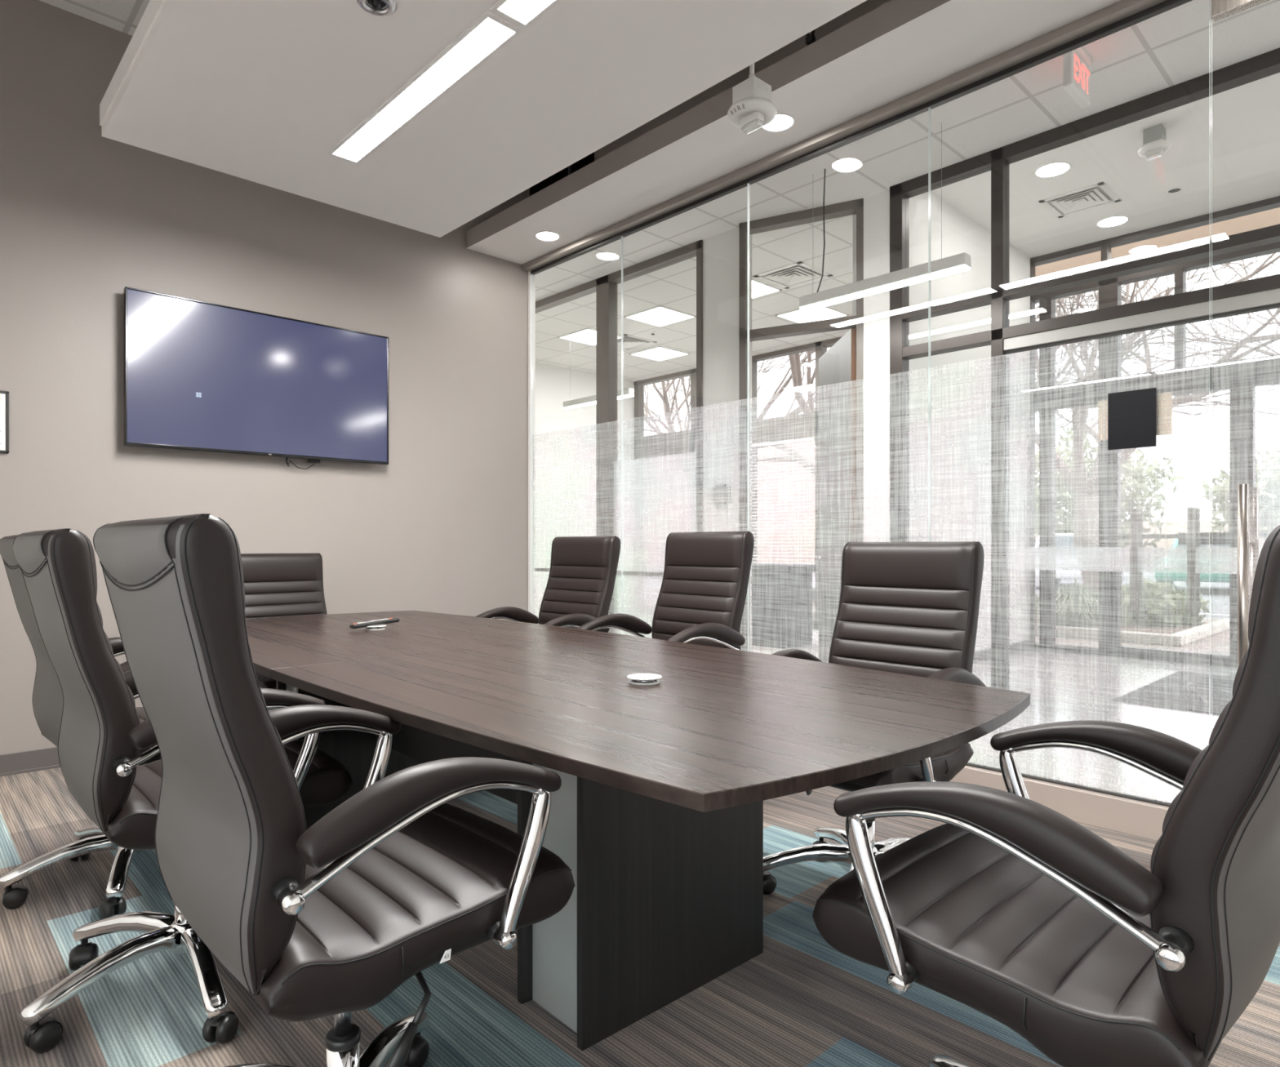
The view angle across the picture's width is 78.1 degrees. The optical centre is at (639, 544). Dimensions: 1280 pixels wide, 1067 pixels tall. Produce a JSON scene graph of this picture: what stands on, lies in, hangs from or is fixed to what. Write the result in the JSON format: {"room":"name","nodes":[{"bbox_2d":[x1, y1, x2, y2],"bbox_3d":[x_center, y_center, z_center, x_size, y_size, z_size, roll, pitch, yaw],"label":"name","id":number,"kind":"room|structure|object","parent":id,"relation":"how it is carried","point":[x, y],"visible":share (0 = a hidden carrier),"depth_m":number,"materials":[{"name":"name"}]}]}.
{"room":"conference room","nodes":[
{"label":"conference room","id":0,"kind":"room"},
{"bbox_2d":[0,0,529,755],"bbox_3d":[-2.454,-0.895,4.524,4.395,4.030,0.120,0,0,-44],"label":"wall","id":1,"kind":"structure","parent":0,"point":[86,216],"depth_m":4.50,"materials":[{"name":"grey paint"}]},
{"bbox_2d":[0,390,8,453],"bbox_3d":[-3.171,-0.595,3.744,0.276,0.300,0.018,0,0,-44],"label":"picture frame","id":2,"kind":"object","parent":1,"relation":"attached to","point":[4,395],"visible":1,"depth_m":3.83,"materials":[{"name":"grey"}]},
{"bbox_2d":[0,746,60,776],"bbox_3d":[-2.398,1.069,4.480,4.215,0.102,0.020,0,0,-44],"label":"baseboard","id":3,"kind":"structure","parent":1,"relation":"attached to","point":[14,763],"depth_m":3.89,"materials":[{"name":"grey plastic"}]},
{"bbox_2d":[123,286,388,469],"bbox_3d":[-2.180,-0.899,4.633,1.452,0.887,0.096,0,0,-44],"label":"television","id":4,"kind":"object","parent":1,"relation":"attached to","point":[198,375],"visible":1,"depth_m":4.52,"materials":[{"name":"black"}]},
{"bbox_2d":[528,271,535,615],"bbox_3d":[-0.821,-0.537,5.976,0.048,3.055,0.027,0,0,-44],"label":"trim","id":5,"kind":"structure","parent":1,"relation":"attached to","point":[529,272],"depth_m":5.96,"materials":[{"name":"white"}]},
{"bbox_2d":[531,236,622,634],"bbox_3d":[-0.466,-0.531,5.597,0.014,3.034,1.005,0,0,-44],"label":"window","id":6,"kind":"structure","parent":1,"relation":"in","point":[532,443],"depth_m":5.95,"materials":[{"name":"clear glass"}]},
{"bbox_2d":[948,761,1171,840],"bbox_3d":[1.447,1.056,3.594,0.105,0.127,6.603,0,0,-44],"label":"trim","id":7,"kind":"structure","parent":1,"relation":"attached to","point":[1119,814],"depth_m":3.15,"materials":[{"name":"beige"}]},
{"bbox_2d":[965,762,1170,806],"bbox_3d":[1.448,0.990,3.595,0.032,0.007,6.603,0,0,-44],"label":"trim","id":8,"kind":"structure","parent":1,"relation":"attached to","point":[990,768],"depth_m":3.22,"materials":[{"name":"grey metal"}]},
{"bbox_2d":[535,362,634,617],"bbox_3d":[-1.387,-0.780,11.848,3.750,3.800,0.140,0,0,-44],"label":"wall","id":9,"kind":"structure","parent":0,"point":[552,383],"depth_m":11.96,"materials":[{"name":"white paint"}]},
{"bbox_2d":[563,331,595,409],"bbox_3d":[-0.715,-2.171,9.731,0.090,0.962,0.617,0,0,-44],"label":"pendant light","id":10,"kind":"object","parent":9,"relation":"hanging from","point":[590,400],"depth_m":9.75,"materials":[{"name":"white metal"}]},
{"bbox_2d":[617,387,634,399],"bbox_3d":[-0.133,-1.745,9.122,0.090,0.108,0.278,0,0,-44],"label":"pendant light","id":11,"kind":"object","parent":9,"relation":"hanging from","point":[627,393],"depth_m":9.11,"materials":[{"name":"white metal"}]},
{"bbox_2d":[0,764,1279,1066],"bbox_3d":[-0.103,1.120,2.118,4.275,0.001,6.607,0,0,-44],"label":"floor","id":12,"kind":"structure","parent":0,"point":[801,1002],"depth_m":1.92,"materials":[{"name":"carpet"}]},
{"bbox_2d":[0,534,160,919],"bbox_3d":[-1.718,0.544,2.654,0.682,1.152,0.692,0,0,43],"label":"office chair","id":13,"kind":"object","parent":12,"relation":"on","point":[47,700],"visible":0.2,"depth_m":2.45,"materials":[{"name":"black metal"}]},
{"bbox_2d":[13,528,352,1053],"bbox_3d":[-1.149,0.543,1.999,0.684,1.154,0.667,0,0,-44],"label":"office chair","id":14,"kind":"object","parent":12,"relation":"on","point":[102,735],"visible":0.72,"depth_m":1.75,"materials":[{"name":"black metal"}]},
{"bbox_2d":[240,552,327,688],"bbox_3d":[-1.846,0.584,4.196,0.684,1.072,0.692,0,0,-43],"label":"office chair","id":15,"kind":"object","parent":12,"relation":"on","point":[276,584],"visible":0.24,"depth_m":4.35,"materials":[{"name":"black leather"}]},
{"bbox_2d":[93,513,575,1066],"bbox_3d":[-0.524,0.540,1.371,0.692,1.160,0.683,0,0,-44],"label":"office chair","id":16,"kind":"object","parent":12,"relation":"on","point":[397,881],"visible":1,"depth_m":1.15,"materials":[{"name":"black leather"}]},
{"bbox_2d":[475,536,620,632],"bbox_3d":[-0.494,0.538,3.953,0.688,1.164,0.675,0,0,-44],"label":"office chair","id":17,"kind":"object","parent":12,"relation":"on","point":[580,588],"visible":0.41,"depth_m":4.04,"materials":[{"name":"black leather"}]},
{"bbox_2d":[245,610,1030,1050],"bbox_3d":[-0.573,0.740,2.726,1.332,0.761,3.396,0,0,-42],"label":"conference table","id":18,"kind":"object","parent":12,"relation":"on","point":[655,816],"visible":0.74,"depth_m":1.87,"materials":[{"name":"brown wood"}]},
{"bbox_2d":[349,617,399,628],"bbox_3d":[-1.124,0.332,3.345,0.204,0.035,0.042,0,0,-40],"label":"remote control","id":19,"kind":"object","parent":18,"relation":"on","point":[377,622],"visible":1,"depth_m":3.33,"materials":[{"name":"black plastic"}]},
{"bbox_2d":[364,624,386,630],"bbox_3d":[-1.124,0.350,3.345,0.091,0.018,0.091,0,0,-44],"label":"cable grommet","id":20,"kind":"object","parent":18,"relation":"on","point":[375,627],"visible":0.85,"depth_m":3.32,"materials":[{"name":"white plastic"}]},
{"bbox_2d":[626,673,662,685],"bbox_3d":[0.012,0.350,2.054,0.091,0.018,0.091,0,0,-44],"label":"cable grommet","id":21,"kind":"object","parent":18,"relation":"on","point":[643,679],"visible":1,"depth_m":2.03,"materials":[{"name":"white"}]},
{"bbox_2d":[577,531,754,650],"bbox_3d":[0.081,0.531,3.363,0.676,1.178,0.696,0,0,45],"label":"office chair","id":22,"kind":"object","parent":12,"relation":"on","point":[701,598],"visible":0.36,"depth_m":3.44,"materials":[{"name":"black leather"}]},
{"bbox_2d":[763,541,986,894],"bbox_3d":[0.737,0.555,2.493,0.684,1.130,0.668,0,0,-44],"label":"office chair","id":23,"kind":"object","parent":12,"relation":"on","point":[909,608],"visible":0.47,"depth_m":2.57,"materials":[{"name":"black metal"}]},
{"bbox_2d":[812,524,1279,1066],"bbox_3d":[0.709,0.543,1.240,0.678,1.153,0.704,0,0,-43],"label":"office chair","id":24,"kind":"object","parent":12,"relation":"on","point":[1011,909],"visible":1,"depth_m":1.03,"materials":[{"name":"black leather"}]},
{"bbox_2d":[39,0,1279,382],"bbox_3d":[0.395,-2.720,5.490,9.850,0.080,11.800,0,0,-44],"label":"ceiling","id":25,"kind":"structure","parent":0,"point":[1175,40],"depth_m":5.73,"materials":[{"name":"tile"}]},
{"bbox_2d":[99,0,866,237],"bbox_3d":[0.079,-1.837,2.069,1.640,0.135,5.285,0,0,-44],"label":"ceiling panel","id":26,"kind":"object","parent":25,"relation":"attached to","point":[260,91],"visible":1,"depth_m":3.04,"materials":[{"name":"white paint"}]},
{"bbox_2d":[356,0,396,16],"bbox_3d":[-0.859,-1.758,2.574,0.124,0.026,0.124,0,0,-44],"label":"sprinkler","id":27,"kind":"object","parent":26,"relation":"attached to","point":[377,6],"visible":1,"depth_m":2.58,"materials":[{"name":"silver metal"}]},
{"bbox_2d":[327,11,522,164],"bbox_3d":[-0.908,-1.768,3.139,0.142,0.008,1.313,0,0,-44],"label":"linear light","id":28,"kind":"object","parent":26,"relation":"attached to","point":[490,33],"visible":1,"depth_m":3.03,"materials":[{"name":"white plastic"}]},
{"bbox_2d":[489,0,561,29],"bbox_3d":[0.005,-1.768,2.182,0.142,0.008,1.300,0,0,-44],"label":"linear light","id":29,"kind":"object","parent":26,"relation":"attached to","point":[523,13],"visible":1,"depth_m":2.60,"materials":[{"name":"white plastic"}]},
{"bbox_2d":[568,164,571,175],"bbox_3d":[-0.447,-2.470,5.034,0.021,0.480,0.023,0,0,24],"label":"wire","id":30,"kind":"object","parent":25,"relation":"hanging from","point":[570,166],"visible":0.19,"depth_m":5.03,"materials":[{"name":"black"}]},
{"bbox_2d":[558,328,623,346],"bbox_3d":[-0.634,-2.675,10.175,0.600,0.010,0.600,0,0,-44],"label":"recessed light","id":31,"kind":"object","parent":25,"relation":"in","point":[587,335],"visible":0.66,"depth_m":10.14,"materials":[{"name":"white plastic"}]},
{"bbox_2d":[617,333,657,350],"bbox_3d":[-0.172,-2.674,10.423,0.560,0.012,0.560,0,0,-44],"label":"ceiling vent","id":32,"kind":"object","parent":25,"relation":"in","point":[629,341],"visible":0.7,"depth_m":10.41,"materials":[{"name":"white metal"}]},
{"bbox_2d":[629,346,689,361],"bbox_3d":[0.275,-2.675,11.070,0.600,0.010,0.600,0,0,-44],"label":"recessed light","id":33,"kind":"object","parent":25,"relation":"in","point":[659,353],"visible":1,"depth_m":11.05,"materials":[{"name":"white plastic"}]},
{"bbox_2d":[623,305,696,327],"bbox_3d":[0.236,-2.675,9.264,0.600,0.010,0.600,0,0,-44],"label":"recessed light","id":34,"kind":"object","parent":25,"relation":"in","point":[660,316],"visible":1,"depth_m":9.24,"materials":[{"name":"white plastic"}]},
{"bbox_2d":[727,62,777,133],"bbox_3d":[0.483,-2.252,3.405,0.212,0.917,0.212,0,0,-42],"label":"fire alarm strobe","id":35,"kind":"object","parent":25,"relation":"hanging from","point":[752,108],"visible":0.99,"depth_m":3.36,"materials":[{"name":"white plastic"}]},
{"bbox_2d":[751,278,782,298],"bbox_3d":[1.066,-2.675,8.300,0.600,0.010,0.600,0,0,-44],"label":"recessed light","id":36,"kind":"object","parent":25,"relation":"in","point":[759,289],"visible":0.3,"depth_m":8.26,"materials":[{"name":"white plastic"}]},
{"bbox_2d":[753,261,832,288],"bbox_3d":[1.522,-2.674,7.851,0.560,0.012,0.560,0,0,-44],"label":"ceiling vent","id":37,"kind":"object","parent":25,"relation":"in","point":[797,273],"visible":1,"depth_m":7.84,"materials":[{"name":"white metal"}]},
{"bbox_2d":[805,29,815,44],"bbox_3d":[0.804,-2.470,3.721,0.030,0.480,0.095,0,0,-44],"label":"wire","id":38,"kind":"object","parent":25,"relation":"hanging from","point":[810,38],"visible":0.32,"depth_m":3.71,"materials":[{"name":"black"}]},
{"bbox_2d":[775,306,848,323],"bbox_3d":[2.006,-2.675,9.197,0.600,0.010,0.600,0,0,-44],"label":"recessed light","id":39,"kind":"object","parent":25,"relation":"in","point":[798,316],"visible":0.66,"depth_m":9.18,"materials":[{"name":"white plastic"}]},
{"bbox_2d":[799,122,970,311],"bbox_3d":[1.609,-2.197,5.325,0.090,0.967,1.220,0,0,-44],"label":"pendant light","id":40,"kind":"object","parent":25,"relation":"hanging from","point":[958,263],"visible":1,"depth_m":5.24,"materials":[{"name":"white metal"}]},
{"bbox_2d":[1062,46,1092,107],"bbox_3d":[2.386,-2.562,4.308,0.310,0.235,0.090,0,0,-44],"label":"exit sign","id":41,"kind":"object","parent":25,"relation":"hanging from","point":[1076,71],"visible":0.92,"depth_m":4.26,"materials":[{"name":"white plastic"}]},
{"bbox_2d":[529,0,890,195],"bbox_3d":[1.480,-2.413,3.628,0.100,0.595,6.607,0,0,-44],"label":"wall","id":42,"kind":"structure","parent":0,"point":[868,6],"depth_m":4.63,"materials":[{"name":"grey paint"}]},
{"bbox_2d":[622,183,748,651],"bbox_3d":[0.248,-0.531,4.848,0.014,3.034,1.054,0,0,-44],"label":"window","id":43,"kind":"structure","parent":42,"relation":"in","point":[748,184],"depth_m":4.91,"materials":[{"name":"clear glass"}]},
{"bbox_2d":[748,107,929,653],"bbox_3d":[0.984,-0.531,4.076,0.014,3.034,1.066,0,0,-44],"label":"window","id":44,"kind":"structure","parent":42,"relation":"in","point":[911,406],"depth_m":3.89,"materials":[{"name":"clear glass"}]},
{"bbox_2d":[521,0,1192,275],"bbox_3d":[1.434,-2.084,3.582,0.120,0.039,6.603,0,0,-44],"label":"trim","id":45,"kind":"structure","parent":42,"relation":"attached to","point":[1121,10],"depth_m":3.79,"materials":[{"name":"grey metal"}]},
{"bbox_2d":[929,0,1210,799],"bbox_3d":[1.728,-0.531,3.296,0.014,3.034,1.077,0,0,-44],"label":"window","id":46,"kind":"structure","parent":42,"relation":"in","point":[1202,350],"depth_m":3.39,"materials":[{"name":"clear glass"}]},
{"bbox_2d":[1107,387,1155,449],"bbox_3d":[1.921,-0.489,3.082,0.002,0.225,0.165,0,0,-44],"label":"wall-mounted panel","id":47,"kind":"object","parent":46,"relation":"attached to","point":[1131,415],"visible":1,"depth_m":3.08,"materials":[{"name":"black plastic"}]},
{"bbox_2d":[1097,391,1172,440],"bbox_3d":[1.936,-0.500,3.093,0.002,0.160,0.253,0,0,-44],"label":"card","id":48,"kind":"object","parent":46,"relation":"attached to","point":[1163,401],"visible":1,"depth_m":3.03,"materials":[{"name":"beige"}]},
{"bbox_2d":[1211,0,1279,732],"bbox_3d":[2.474,-0.531,2.513,0.223,3.034,1.075,0,0,-44],"label":"door","id":49,"kind":"structure","parent":42,"relation":"in","point":[1247,497],"depth_m":2.86,"materials":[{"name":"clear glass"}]},
{"bbox_2d":[702,226,751,651],"bbox_3d":[0.753,-0.780,6.831,0.140,3.800,0.435,0,0,-44],"label":"wall","id":50,"kind":"structure","parent":0,"point":[721,251],"depth_m":6.77,"materials":[{"name":"white paint"}]},
{"bbox_2d":[535,240,702,638],"bbox_3d":[-1.082,-0.780,8.711,0.120,3.800,4.820,0,0,-44],"label":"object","id":51,"kind":"structure","parent":50,"relation":"in","point":[637,540],"depth_m":7.60,"materials":[{"name":"grey paint"}]},
{"bbox_2d":[711,484,730,508],"bbox_3d":[0.692,-0.415,6.776,0.020,0.200,0.210,0,0,-44],"label":"plaque","id":52,"kind":"object","parent":50,"relation":"attached to","point":[719,494],"visible":1,"depth_m":6.77,"materials":[{"name":"grey"}]},
{"bbox_2d":[738,198,863,651],"bbox_3d":[1.302,-0.780,6.386,1.021,3.800,0.110,0,0,28],"label":"door frame","id":53,"kind":"structure","parent":50,"relation":"in","point":[854,206],"depth_m":6.38,"materials":[{"name":"grey paint"}]},
{"bbox_2d":[814,328,856,662],"bbox_3d":[1.679,-0.297,6.721,0.155,2.815,1.048,0,0,-1],"label":"wall","id":54,"kind":"structure","parent":53,"relation":"attached to","point":[837,366],"depth_m":6.70,"materials":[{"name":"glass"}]},
{"bbox_2d":[466,0,1121,264],"bbox_3d":[1.245,-2.167,3.402,0.548,0.125,6.605,0,0,-44],"label":"soffit","id":55,"kind":"structure","parent":0,"point":[897,49],"depth_m":3.80,"materials":[{"name":"white paint"}]},
{"bbox_2d":[535,231,559,240],"bbox_3d":[-0.629,-2.102,5.373,0.168,0.010,0.168,0,0,-44],"label":"recessed light","id":56,"kind":"object","parent":55,"relation":"attached to","point":[541,235],"visible":1,"depth_m":5.36,"materials":[{"name":"white glass"}]},
{"bbox_2d":[761,112,794,131],"bbox_3d":[0.685,-2.102,3.927,0.168,0.010,0.168,0,0,-44],"label":"recessed light","id":57,"kind":"object","parent":55,"relation":"attached to","point":[782,121],"visible":0.77,"depth_m":3.94,"materials":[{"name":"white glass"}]},
{"bbox_2d":[853,213,856,315],"bbox_3d":[2.910,-0.780,7.431,3.270,3.800,0.064,0,0,-44],"label":"wall","id":58,"kind":"structure","parent":0,"point":[854,215],"depth_m":6.31,"materials":[{"name":"white paint"}]},
{"bbox_2d":[634,336,842,629],"bbox_3d":[2.041,-0.780,10.834,0.130,3.800,6.060,0,0,-44],"label":"window","id":59,"kind":"structure","parent":58,"relation":"in","point":[771,429],"depth_m":11.22,"materials":[{"name":"grey paint"}]},
{"bbox_2d":[751,436,815,603],"bbox_3d":[1.942,-0.325,10.801,0.040,2.190,1.050,0,0,-44],"label":"window blind","id":60,"kind":"object","parent":59,"relation":"attached to","point":[806,439],"visible":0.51,"depth_m":10.77,"materials":[{"name":"white plastic"}]},
{"bbox_2d":[863,188,889,542],"bbox_3d":[1.855,-0.780,6.067,0.140,3.800,0.250,0,0,-44],"label":"wall","id":61,"kind":"structure","parent":0,"point":[877,206],"depth_m":6.01,"materials":[{"name":"white paint"}]},
{"bbox_2d":[537,622,1237,802],"bbox_3d":[1.977,1.170,7.000,5.475,0.100,11.800,0,0,-44],"label":"floor","id":62,"kind":"structure","parent":0,"point":[1131,674],"depth_m":5.35,"materials":[{"name":"white"}]},
{"bbox_2d":[751,563,818,648],"bbox_3d":[1.567,0.670,8.861,0.620,0.900,0.740,0,0,-44],"label":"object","id":63,"kind":"object","parent":62,"relation":"on","point":[800,600],"visible":0.81,"depth_m":8.64,"materials":[{"name":"grey"}]},
{"bbox_2d":[788,587,816,602],"bbox_3d":[1.781,0.550,8.637,0.400,0.140,0.120,0,0,-44],"label":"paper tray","id":64,"kind":"object","parent":63,"relation":"on","point":[797,595],"depth_m":8.56,"materials":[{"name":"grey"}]},
{"bbox_2d":[1113,671,1234,714],"bbox_3d":[4.539,1.114,5.781,1.850,0.012,1.400,0,0,-44],"label":"entrance mat","id":65,"kind":"object","parent":62,"relation":"on","point":[1193,694],"visible":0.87,"depth_m":5.91,"materials":[{"name":"grey"}]},
{"bbox_2d":[909,191,1030,652],"bbox_3d":[2.968,-0.980,7.371,3.270,4.200,0.100,0,0,-44],"label":"wall","id":66,"kind":"structure","parent":0,"point":[961,233],"depth_m":7.32,"materials":[{"name":"white paint"}]},
{"bbox_2d":[973,640,1031,662],"bbox_3d":[3.006,1.070,7.330,3.270,0.100,0.012,0,0,-44],"label":"baseboard","id":67,"kind":"structure","parent":66,"relation":"attached to","point":[984,655],"depth_m":8.06,"materials":[{"name":"grey plastic"}]},
{"bbox_2d":[1030,195,1279,667],"bbox_3d":[6.055,-0.980,6.561,0.220,4.200,5.535,0,0,-44],"label":"window","id":68,"kind":"structure","parent":66,"relation":"in","point":[1242,442],"depth_m":7.91,"materials":[{"name":"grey metal"}]},
{"bbox_2d":[930,72,1279,257],"bbox_3d":[4.814,-3.105,5.421,3.550,0.050,5.600,0,0,-44],"label":"ceiling","id":69,"kind":"structure","parent":0,"point":[1246,118],"depth_m":6.62,"materials":[{"name":"white paint"}]},
{"bbox_2d":[1035,161,1071,177],"bbox_3d":[3.386,-3.077,6.475,0.262,0.010,0.262,0,0,-44],"label":"recessed light","id":70,"kind":"object","parent":69,"relation":"in","point":[1053,169],"visible":1,"depth_m":6.47,"materials":[{"name":"white glass"}]},
{"bbox_2d":[1038,182,1121,217],"bbox_3d":[3.936,-3.074,7.058,0.520,0.012,0.520,0,0,-44],"label":"ceiling vent","id":71,"kind":"object","parent":69,"relation":"in","point":[1099,194],"visible":1,"depth_m":7.05,"materials":[{"name":"white metal"}]},
{"bbox_2d":[1096,215,1128,227],"bbox_3d":[4.499,-3.077,7.514,0.262,0.010,0.262,0,0,-44],"label":"recessed light","id":72,"kind":"object","parent":69,"relation":"in","point":[1112,221],"visible":1,"depth_m":7.51,"materials":[{"name":"white glass"}]},
{"bbox_2d":[1137,124,1171,160],"bbox_3d":[3.816,-2.974,5.851,0.212,0.212,0.212,0,0,-44],"label":"fire alarm strobe","id":73,"kind":"object","parent":69,"relation":"attached to","point":[1155,144],"visible":1,"depth_m":5.81,"materials":[{"name":"white plastic"}]},
{"bbox_2d":[1164,186,1184,194],"bbox_3d":[4.642,-3.076,6.854,0.150,0.008,0.150,0,0,-44],"label":"sprinkler","id":74,"kind":"object","parent":69,"relation":"attached to","point":[1176,189],"visible":1,"depth_m":6.85,"materials":[{"name":"white metal"}]},
{"bbox_2d":[1168,188,1180,192],"bbox_3d":[4.642,-3.077,6.854,0.096,0.001,0.096,0,0,-44],"label":"cup","id":75,"kind":"object","parent":74,"relation":"on","point":[1174,190],"depth_m":6.86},
{"bbox_2d":[1035,207,1279,279],"bbox_3d":[4.922,-3.765,9.256,0.200,1.430,12.600,0,0,-44],"label":"wall","id":76,"kind":"structure","parent":0,"point":[1271,217],"depth_m":8.40,"materials":[{"name":"brown paint"}]},
{"bbox_3d":[3.624,-2.880,4.176,0.110,0.400,5.440,0,0,-44],"label":"wall","id":77,"kind":"structure","parent":0,"visible":0},
{"bbox_2d":[889,48,1279,689],"bbox_3d":[3.698,-0.780,4.070,0.110,3.800,5.185,0,0,-44],"label":"window","id":78,"kind":"structure","parent":77,"relation":"in","point":[997,161],"depth_m":5.31,"materials":[{"name":"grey metal"}]},
{"bbox_2d":[1006,326,1165,731],"bbox_3d":[2.800,-0.093,5.011,0.134,2.403,0.914,0,0,-44],"label":"door","id":79,"kind":"structure","parent":78,"relation":"attached to","point":[1142,559],"depth_m":4.89,"materials":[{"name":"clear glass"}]},
{"bbox_2d":[1166,326,1262,731],"bbox_3d":[3.438,-0.093,4.343,0.134,2.403,0.918,0,0,-44],"label":"door","id":80,"kind":"structure","parent":78,"relation":"attached to","point":[1176,562],"depth_m":4.54,"materials":[{"name":"clear glass"}]},
{"label":"outside","id":81,"kind":"structure","parent":0,"visible":0},
{"bbox_2d":[812,609,1229,654],"bbox_3d":[7.855,1.180,8.875,5.580,0.080,30.000,0,0,-44],"label":"ground","id":82,"kind":"structure","parent":81,"point":[1219,644],"depth_m":9.02,"materials":[{"name":"beige concrete"}]},
{"bbox_2d":[644,346,831,434],"bbox_3d":[1.959,-2.950,17.075,8.951,8.275,10.760,0,0,-20],"label":"bare tree","id":83,"kind":"object","parent":82,"relation":"on","point":[665,388],"visible":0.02,"depth_m":15.16,"materials":[{"name":"brown plant"}]},
{"bbox_2d":[812,600,1209,634],"bbox_3d":[4.557,1.125,12.536,2.700,0.090,7.150,0,0,-44],"label":"planter bed","id":84,"kind":"object","parent":82,"relation":"on","point":[1133,628],"depth_m":10.21,"materials":[{"name":"grey concrete"}]},
{"bbox_2d":[644,262,1279,484],"bbox_3d":[3.913,-3.575,15.645,11.594,9.556,12.040,0,0,-15],"label":"bare tree","id":85,"kind":"object","parent":84,"relation":"on","point":[794,359],"visible":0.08,"depth_m":13.79,"materials":[{"name":"brown plant"}]},
{"bbox_2d":[1035,592,1039,614],"bbox_3d":[5.346,0.829,11.168,1.296,0.522,1.314,0,0,-44],"label":"ornamental grass","id":86,"kind":"object","parent":84,"relation":"on","point":[1037,606],"depth_m":10.95,"materials":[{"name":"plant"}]},
{"bbox_2d":[1035,578,1133,627],"bbox_3d":[5.556,0.761,10.100,1.464,0.658,1.420,0,0,-44],"label":"ornamental grass","id":87,"kind":"object","parent":84,"relation":"on","point":[1073,615],"depth_m":9.85,"materials":[{"name":"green plant"}]},
{"bbox_2d":[1121,576,1209,627],"bbox_3d":[7.068,0.842,10.851,1.437,0.790,1.580,0,0,17],"label":"shrub","id":88,"kind":"object","parent":84,"relation":"in","point":[1153,612],"visible":0.68,"depth_m":10.50,"materials":[{"name":"green plant"}]},
{"bbox_2d":[812,608,1229,646],"bbox_3d":[4.625,1.075,12.414,2.930,0.130,7.180,0,0,-44],"label":"kerb","id":89,"kind":"object","parent":82,"relation":"on","point":[1185,637],"visible":0.38,"depth_m":9.41,"materials":[{"name":"grey stone"}]},
{"bbox_2d":[1035,252,1279,596],"bbox_3d":[7.856,-2.945,13.226,7.051,8.262,10.024,0,0,-3],"label":"bare tree","id":90,"kind":"object","parent":82,"relation":"on","point":[1086,490],"visible":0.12,"depth_m":12.40,"materials":[{"name":"brown plant"}]},
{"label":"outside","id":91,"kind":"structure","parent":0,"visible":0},
{"bbox_2d":[812,571,1229,618],"bbox_3d":[30.607,1.230,29.198,55.400,0.100,90.000,0,0,-44],"label":"ground","id":92,"kind":"structure","parent":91,"point":[1217,599],"depth_m":21.03,"materials":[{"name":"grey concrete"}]},
{"bbox_2d":[757,440,815,564],"bbox_3d":[2.742,-2.330,41.313,1.000,7.100,24.000,0,0,-44],"label":"building","id":93,"kind":"structure","parent":92,"relation":"on","point":[760,531],"depth_m":36.35,"materials":[{"name":"brown brick"}]},
{"bbox_2d":[812,583,1229,615],"bbox_3d":[11.206,1.177,16.287,6.300,0.005,40.600,0,0,-44],"label":"road markings","id":94,"kind":"object","parent":92,"relation":"on","point":[812,584],"visible":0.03,"depth_m":13.33,"materials":[{"name":"white paint"}]},
{"bbox_2d":[1035,533,1124,583],"bbox_3d":[12.116,0.423,22.061,1.818,1.497,4.512,0,0,41],"label":"car","id":95,"kind":"object","parent":92,"relation":"on","point":[1061,540],"visible":0.09,"depth_m":21.62,"materials":[{"name":"white paint"}]},
{"bbox_2d":[1035,419,1186,546],"bbox_3d":[15.758,-1.620,28.297,5.864,5.699,5.961,0,0,-44],"label":"leafy tree","id":96,"kind":"object","parent":92,"relation":"on","point":[1139,483],"visible":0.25,"depth_m":27.24,"materials":[{"name":"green plant"}]},
{"bbox_2d":[1035,520,1259,555],"bbox_3d":[41.439,-0.030,32.620,1.000,2.500,50.000,0,0,-44],"label":"building","id":97,"kind":"structure","parent":92,"relation":"on","point":[1180,526],"depth_m":44.17,"materials":[{"name":"beige"}]},
{"bbox_2d":[1060,254,1279,404],"bbox_3d":[13.095,-3.432,12.732,9.685,9.255,10.222,0,0,-18],"label":"bare tree","id":98,"kind":"object","parent":92,"relation":"on","point":[1276,322],"visible":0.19,"depth_m":14.61,"materials":[{"name":"brown plant"}]},
{"bbox_2d":[1154,537,1266,585],"bbox_3d":[14.686,0.463,20.091,4.412,1.417,1.818,0,0,-44],"label":"car","id":99,"kind":"object","parent":92,"relation":"on","point":[1204,577],"visible":0.07,"depth_m":18.96,"materials":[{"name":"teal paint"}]},
{"bbox_2d":[1199,449,1279,533],"bbox_3d":[26.515,-1.453,33.032,5.344,5.361,4.928,0,0,-44],"label":"leafy tree","id":100,"kind":"object","parent":92,"relation":"on","point":[1268,473],"visible":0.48,"depth_m":32.62,"materials":[{"name":"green plant"}]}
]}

